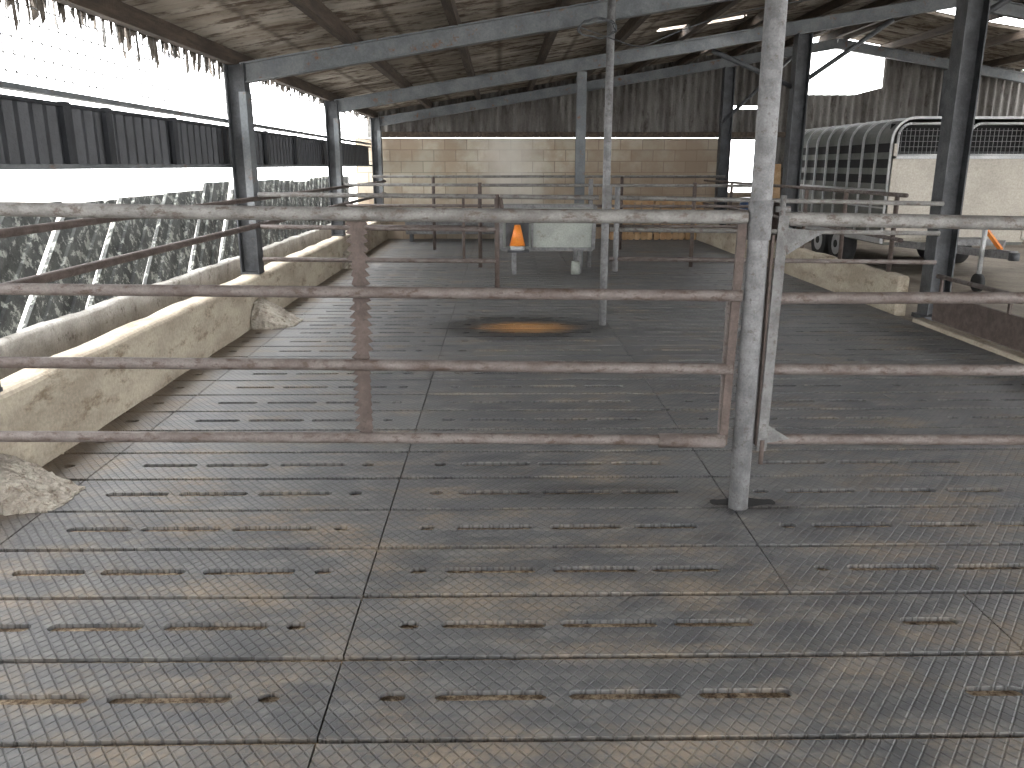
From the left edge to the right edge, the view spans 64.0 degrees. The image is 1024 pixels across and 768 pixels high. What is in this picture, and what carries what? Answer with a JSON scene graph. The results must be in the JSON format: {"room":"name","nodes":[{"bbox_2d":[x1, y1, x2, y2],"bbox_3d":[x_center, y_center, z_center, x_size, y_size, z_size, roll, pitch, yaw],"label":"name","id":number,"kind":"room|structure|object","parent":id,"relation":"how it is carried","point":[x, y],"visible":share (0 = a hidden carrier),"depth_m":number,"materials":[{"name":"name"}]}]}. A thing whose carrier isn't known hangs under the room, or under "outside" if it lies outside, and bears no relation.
{"room":"cattle barn","nodes":[
{"label":"cattle barn","id":0,"kind":"room"},
{"bbox_2d":[0,81,371,169],"bbox_3d":[-2.716,-1.641,5.370,0.090,0.450,23.300,0,15,-1],"label":"cladding","id":1,"kind":"object","parent":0,"point":[36,134],"visible":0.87,"depth_m":5.73,"materials":[{"name":"grey metal"}]},
{"bbox_2d":[0,239,1023,767],"bbox_3d":[4.237,-0.032,5.998,13.360,0.032,23.853,0,15,-1],"label":"floor","id":2,"kind":"structure","parent":0,"point":[194,604],"depth_m":3.24,"materials":[{"name":"rubber"}]},
{"bbox_2d":[0,454,85,515],"bbox_3d":[-2.229,0.443,3.788,0.373,0.219,0.403,0,15,-1],"label":"footing","id":3,"kind":"object","parent":2,"relation":"on","point":[25,486],"visible":0.95,"depth_m":3.73,"materials":[{"name":"grey concrete"}]},
{"bbox_2d":[0,221,387,466],"bbox_3d":[-2.536,-0.215,5.805,0.210,0.520,23.400,0,15,-1],"label":"wall","id":4,"kind":"structure","parent":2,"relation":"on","point":[31,399],"depth_m":5.30,"materials":[{"name":"concrete"}]},
{"bbox_2d":[223,63,264,274],"bbox_3d":[-2.573,-2.043,7.904,0.188,1.950,0.200,0,15,-1],"label":"steel column","id":5,"kind":"structure","parent":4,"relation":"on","point":[238,94],"depth_m":7.82,"materials":[{"name":"grey metal"}]},
{"bbox_2d":[239,0,731,83],"bbox_3d":[4.132,-3.637,7.578,13.329,1.636,0.110,0,15,-1],"label":"rafter","id":6,"kind":"object","parent":5,"relation":"on","point":[571,16],"depth_m":7.61,"materials":[{"name":"grey metal"}]},
{"bbox_2d":[324,100,345,235],"bbox_3d":[-2.638,-3.204,12.252,0.188,1.950,0.200,0,15,-1],"label":"steel column","id":7,"kind":"structure","parent":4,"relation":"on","point":[332,117],"depth_m":12.15,"materials":[{"name":"grey metal"}]},
{"bbox_2d":[334,0,1023,112],"bbox_3d":[4.068,-4.798,11.925,13.329,1.636,0.110,0,15,-1],"label":"rafter","id":8,"kind":"object","parent":7,"relation":"on","point":[1014,10],"depth_m":11.88,"materials":[{"name":"grey metal"}]},
{"bbox_2d":[370,117,383,203],"bbox_3d":[-2.700,-4.339,16.502,0.188,1.950,0.200,0,15,-1],"label":"steel column","id":9,"kind":"structure","parent":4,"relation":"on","point":[376,133],"depth_m":16.39,"materials":[{"name":"grey metal"}]},
{"bbox_2d":[251,298,302,328],"bbox_3d":[-2.281,-0.706,8.009,0.394,0.261,0.610,0,15,-1],"label":"footing","id":10,"kind":"object","parent":2,"relation":"on","point":[266,314],"visible":0.97,"depth_m":7.83,"materials":[{"name":"beige concrete"}]},
{"bbox_2d":[342,251,351,268],"bbox_3d":[-2.383,-1.903,12.498,0.324,0.260,0.527,0,15,-1],"label":"footing","id":11,"kind":"object","parent":2,"relation":"on","point":[345,265],"visible":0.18,"depth_m":12.28,"materials":[{"name":"beige concrete"}]},
{"bbox_2d":[405,222,493,241],"bbox_3d":[-1.143,-3.132,16.692,2.000,0.460,0.500,0,15,-1],"label":"trough","id":12,"kind":"object","parent":2,"relation":"on","point":[411,233],"visible":0.36,"depth_m":16.48,"materials":[{"name":"metal"}]},
{"bbox_2d":[499,204,596,274],"bbox_3d":[0.490,-2.081,11.739,1.370,0.985,0.960,0,15,-1],"label":"trough","id":13,"kind":"object","parent":2,"relation":"on","point":[515,238],"visible":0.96,"depth_m":11.44,"materials":[{"name":"metal"}]},
{"bbox_2d":[345,179,751,267],"bbox_3d":[0.706,-2.397,12.310,6.350,1.320,0.070,0,15,-1],"label":"fence","id":14,"kind":"object","parent":2,"relation":"on","point":[479,185],"visible":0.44,"depth_m":12.19,"materials":[{"name":"metal"}]},
{"bbox_2d":[372,175,724,249],"bbox_3d":[0.667,-3.104,14.915,6.350,1.342,0.060,0,15,-1],"label":"fence","id":15,"kind":"object","parent":2,"relation":"on","point":[432,177],"visible":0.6,"depth_m":14.74,"materials":[{"name":"metal"}]},
{"bbox_2d":[355,138,750,238],"bbox_3d":[0.924,-4.039,17.102,8.250,2.080,0.200,0,15,-1],"label":"wall","id":16,"kind":"structure","parent":2,"relation":"on","point":[401,156],"depth_m":16.88,"materials":[{"name":"concrete"}]},
{"bbox_2d":[574,71,586,265],"bbox_3d":[1.018,-3.190,12.309,0.140,2.813,0.140,0,15,-1],"label":"steel column","id":17,"kind":"structure","parent":2,"relation":"on","point":[581,82],"depth_m":12.11,"materials":[{"name":"grey metal"}]},
{"bbox_2d":[599,0,615,325],"bbox_3d":[0.885,-1.990,7.587,0.086,3.051,0.080,0,15,-1],"label":"post","id":18,"kind":"object","parent":2,"relation":"on","point":[611,8],"visible":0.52,"depth_m":7.52,"materials":[{"name":"metal"}]},
{"bbox_2d":[577,0,808,46],"bbox_3d":[1.815,-3.290,7.421,2.544,0.480,0.218,-3,15,-10],"label":"hanging cable","id":19,"kind":"object","parent":18,"relation":"hanging from","point":[601,18],"visible":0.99,"depth_m":7.23,"materials":[{"name":"metal"}]},
{"bbox_2d":[609,200,652,239],"bbox_3d":[2.403,-3.425,16.993,1.000,0.850,0.130,0,15,-1],"label":"wooden pallet","id":20,"kind":"object","parent":2,"relation":"on","point":[625,235],"visible":0.23,"depth_m":17.01,"materials":[{"name":"brown wood"}]},
{"bbox_2d":[653,201,703,239],"bbox_3d":[3.453,-3.429,17.007,1.000,0.850,0.130,0,15,-1],"label":"wooden pallet","id":21,"kind":"object","parent":2,"relation":"on","point":[663,235],"visible":0.32,"depth_m":17.02,"materials":[{"name":"brown wood"}]},
{"bbox_2d":[710,498,728,504],"bbox_3d":[0.959,0.542,3.776,0.095,0.005,0.070,0,15,-1],"label":"socket","id":22,"kind":"object","parent":2,"relation":"on","point":[714,501],"depth_m":3.78,"materials":[{"name":"black metal"}]},
{"bbox_2d":[714,67,735,224],"bbox_3d":[4.255,-4.573,16.491,0.280,3.368,0.280,0,15,-1],"label":"steel column","id":23,"kind":"structure","parent":2,"relation":"on","point":[728,73],"depth_m":16.34,"materials":[{"name":"grey metal"}]},
{"bbox_2d":[739,197,750,209],"bbox_3d":[4.718,-3.177,15.991,0.604,0.912,0.604,0,15,-1],"label":"drum","id":24,"kind":"object","parent":2,"relation":"on","point":[741,203],"visible":0.02,"depth_m":15.80,"materials":[{"name":"blue plastic"}]},
{"bbox_2d":[728,0,787,510],"bbox_3d":[1.026,-0.863,3.345,0.098,3.062,0.098,0,15,-1],"label":"post","id":25,"kind":"object","parent":2,"relation":"on","point":[760,208],"visible":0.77,"depth_m":3.39,"materials":[{"name":"metal"}]},
{"bbox_2d":[0,202,748,447],"bbox_3d":[-0.708,-0.233,3.495,3.363,1.076,0.077,0,15,-1],"label":"gate","id":26,"kind":"object","parent":25,"relation":"attached to","point":[361,363],"visible":1,"depth_m":3.45,"materials":[{"name":"metal"}]},
{"bbox_2d":[753,195,1023,464],"bbox_3d":[2.554,-0.219,3.532,2.956,1.160,0.074,0,15,-1],"label":"gate","id":27,"kind":"object","parent":25,"relation":"attached to","point":[788,240],"visible":1,"depth_m":3.48,"materials":[{"name":"grey metal"}]},
{"bbox_2d":[748,498,774,506],"bbox_3d":[1.141,0.545,3.766,0.136,0.005,0.092,0,15,-1],"label":"socket","id":28,"kind":"object","parent":2,"relation":"on","point":[752,502],"depth_m":3.77,"materials":[{"name":"black metal"}]},
{"bbox_2d":[748,203,779,239],"bbox_3d":[4.630,-2.944,15.120,0.604,0.912,0.604,0,15,-1],"label":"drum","id":29,"kind":"object","parent":2,"relation":"on","point":[774,220],"visible":0.02,"depth_m":14.85,"materials":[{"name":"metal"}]},
{"bbox_2d":[773,164,810,242],"bbox_3d":[5.894,-3.803,16.602,1.186,1.814,0.896,0,15,-1],"label":"boards","id":30,"kind":"object","parent":2,"relation":"on","point":[778,172],"visible":0.06,"depth_m":16.81,"materials":[{"name":"brown wood"}]},
{"bbox_2d":[781,33,813,228],"bbox_3d":[4.218,-3.443,12.290,0.280,3.352,0.280,0,15,-1],"label":"steel column","id":31,"kind":"structure","parent":2,"relation":"on","point":[802,43],"depth_m":12.13,"materials":[{"name":"grey metal"}]},
{"bbox_2d":[696,224,908,315],"bbox_3d":[3.959,-2.060,12.836,0.128,0.458,9.050,0,15,-1],"label":"concrete wall","id":32,"kind":"structure","parent":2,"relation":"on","point":[833,277],"depth_m":10.01,"materials":[{"name":"concrete"}]},
{"bbox_2d":[703,179,908,271],"bbox_3d":[3.957,-2.629,12.555,0.050,0.842,8.500,0,15,-1],"label":"fence","id":33,"kind":"object","parent":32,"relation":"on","point":[892,238],"visible":0.5,"depth_m":9.84,"materials":[{"name":"grey metal"}]},
{"bbox_2d":[797,116,1023,291],"bbox_3d":[6.110,-2.837,12.319,2.100,2.145,6.110,0,15,-1],"label":"trailer","id":34,"kind":"object","parent":2,"relation":"on","point":[899,155],"visible":0.69,"depth_m":11.35,"materials":[{"name":"metal"}]},
{"bbox_2d":[938,70,947,115],"bbox_3d":[8.655,-4.570,16.557,0.280,3.328,0.280,0,15,-1],"label":"steel column","id":35,"kind":"structure","parent":2,"relation":"on","point":[945,71],"depth_m":16.25,"materials":[{"name":"grey metal"}]},
{"bbox_2d":[911,0,990,320],"bbox_3d":[4.282,-2.282,7.942,0.280,3.352,0.280,0,15,-1],"label":"steel column","id":36,"kind":"structure","parent":2,"relation":"on","point":[971,19],"depth_m":7.89,"materials":[{"name":"grey metal"}]},
{"bbox_2d":[609,187,944,270],"bbox_3d":[2.545,-1.494,7.920,3.201,0.800,0.052,0,15,-1],"label":"metal railing","id":37,"kind":"object","parent":36,"relation":"attached to","point":[617,197],"visible":0.87,"depth_m":7.90,"materials":[{"name":"metal"}]},
{"bbox_2d":[912,318,1023,363],"bbox_3d":[4.130,1.187,1.387,0.130,0.090,13.950,0,15,-1],"label":"trim","id":38,"kind":"structure","parent":2,"relation":"on","point":[1009,353],"depth_m":7.12,"materials":[{"name":"concrete"}]},
{"bbox_2d":[931,274,1023,352],"bbox_3d":[4.167,-0.297,5.934,0.044,0.452,4.300,0,15,-1],"label":"gate","id":39,"kind":"object","parent":2,"relation":"on","point":[1006,329],"visible":0.74,"depth_m":7.21,"materials":[{"name":"metal"}]},
{"bbox_2d":[52,0,1023,117],"bbox_3d":[4.017,-3.145,5.224,13.280,1.575,23.600,0,15,-1],"label":"purlins","id":40,"kind":"structure","parent":0,"point":[120,13],"depth_m":9.94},
{"bbox_2d":[0,0,370,141],"bbox_3d":[-2.722,-3.184,9.116,0.090,0.550,15.340,0,15,-1],"label":"netting","id":41,"kind":"object","parent":40,"relation":"hanging from","point":[36,7],"visible":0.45,"depth_m":5.86,"materials":[{"name":"white plastic"}]},
{"bbox_2d":[119,0,1023,111],"bbox_3d":[3.906,-3.244,5.222,13.220,1.558,23.652,0,15,-1],"label":"ceiling","id":42,"kind":"structure","parent":0,"point":[255,29],"depth_m":10.16,"materials":[{"name":"metal"}]},
{"bbox_2d":[367,47,1023,228],"bbox_3d":[3.900,-4.960,16.812,13.700,3.949,0.140,0,15,-1],"label":"wall","id":43,"kind":"structure","parent":0,"point":[683,106],"depth_m":16.67,"materials":[{"name":"wood"}]},
{"bbox_2d":[378,39,1023,125],"bbox_3d":[4.005,-5.933,16.176,13.329,1.636,0.110,0,15,-1],"label":"rafter","id":44,"kind":"object","parent":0,"point":[867,49],"depth_m":16.13,"materials":[{"name":"grey metal"}]},
{"bbox_2d":[711,0,1023,124],"bbox_3d":[5.824,-4.649,11.916,5.837,1.287,8.815,0,15,-1],"label":"brace","id":45,"kind":"object","parent":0,"point":[1001,3],"depth_m":11.96,"materials":[{"name":"grey metal"}]},
{"label":"outside","id":46,"kind":"structure","parent":0,"visible":0},
{"bbox_2d":[0,182,751,330],"bbox_3d":[-0.143,-1.053,10.068,120.000,0.001,140.000,0,15,-1],"label":"ground","id":47,"kind":"structure","parent":46,"point":[7,189],"depth_m":57.19,"materials":[{"name":"white"}]},
{"bbox_2d":[0,183,233,245],"bbox_3d":[-9.457,-1.740,10.782,0.200,1.000,38.000,0,15,-1],"label":"wall","id":48,"kind":"structure","parent":47,"relation":"on","point":[102,195],"depth_m":18.84,"materials":[{"name":"concrete"}]},
{"bbox_3d":[-2.831,-0.064,5.841,0.380,0.210,23.400,0,15,-1],"label":"bed","id":49,"kind":"object","parent":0,"visible":0},
{"bbox_2d":[0,221,346,379],"bbox_3d":[-3.067,-0.232,5.793,0.109,0.559,23.400,0,15,-1],"label":"concrete wall","id":50,"kind":"structure","parent":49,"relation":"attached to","point":[49,338],"depth_m":6.18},
{"bbox_2d":[0,176,348,337],"bbox_3d":[-3.187,-1.306,7.377,0.204,0.918,20.217,0,15,-1],"label":"fence","id":51,"kind":"object","parent":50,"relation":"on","point":[21,256],"visible":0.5,"depth_m":6.73,"materials":[{"name":"grey metal"}]},
{"bbox_3d":[-2.509,-0.883,3.557,0.188,1.950,0.200,0,15,-1],"label":"steel column","id":52,"kind":"structure","parent":0,"visible":0},
{"bbox_2d":[0,180,385,282],"bbox_3d":[-2.417,-1.014,5.490,0.066,0.318,23.200,0,15,-1],"label":"rail","id":53,"kind":"object","parent":52,"relation":"attached to","point":[47,277],"visible":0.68,"depth_m":4.91,"materials":[{"name":"metal"}]},
{"bbox_2d":[257,192,499,287],"bbox_3d":[-1.262,-1.369,7.897,2.284,0.932,0.048,0,15,-1],"label":"gate","id":54,"kind":"object","parent":53,"relation":"attached to","point":[463,229],"visible":0.94,"depth_m":7.85,"materials":[{"name":"metal"}]},
{"bbox_2d":[499,194,598,207],"bbox_3d":[0.346,-1.741,7.821,0.960,0.136,0.044,0,15,-1],"label":"gate","id":55,"kind":"object","parent":54,"relation":"attached to","point":[502,196],"visible":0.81,"depth_m":7.79,"materials":[{"name":"metal"}]}
]}

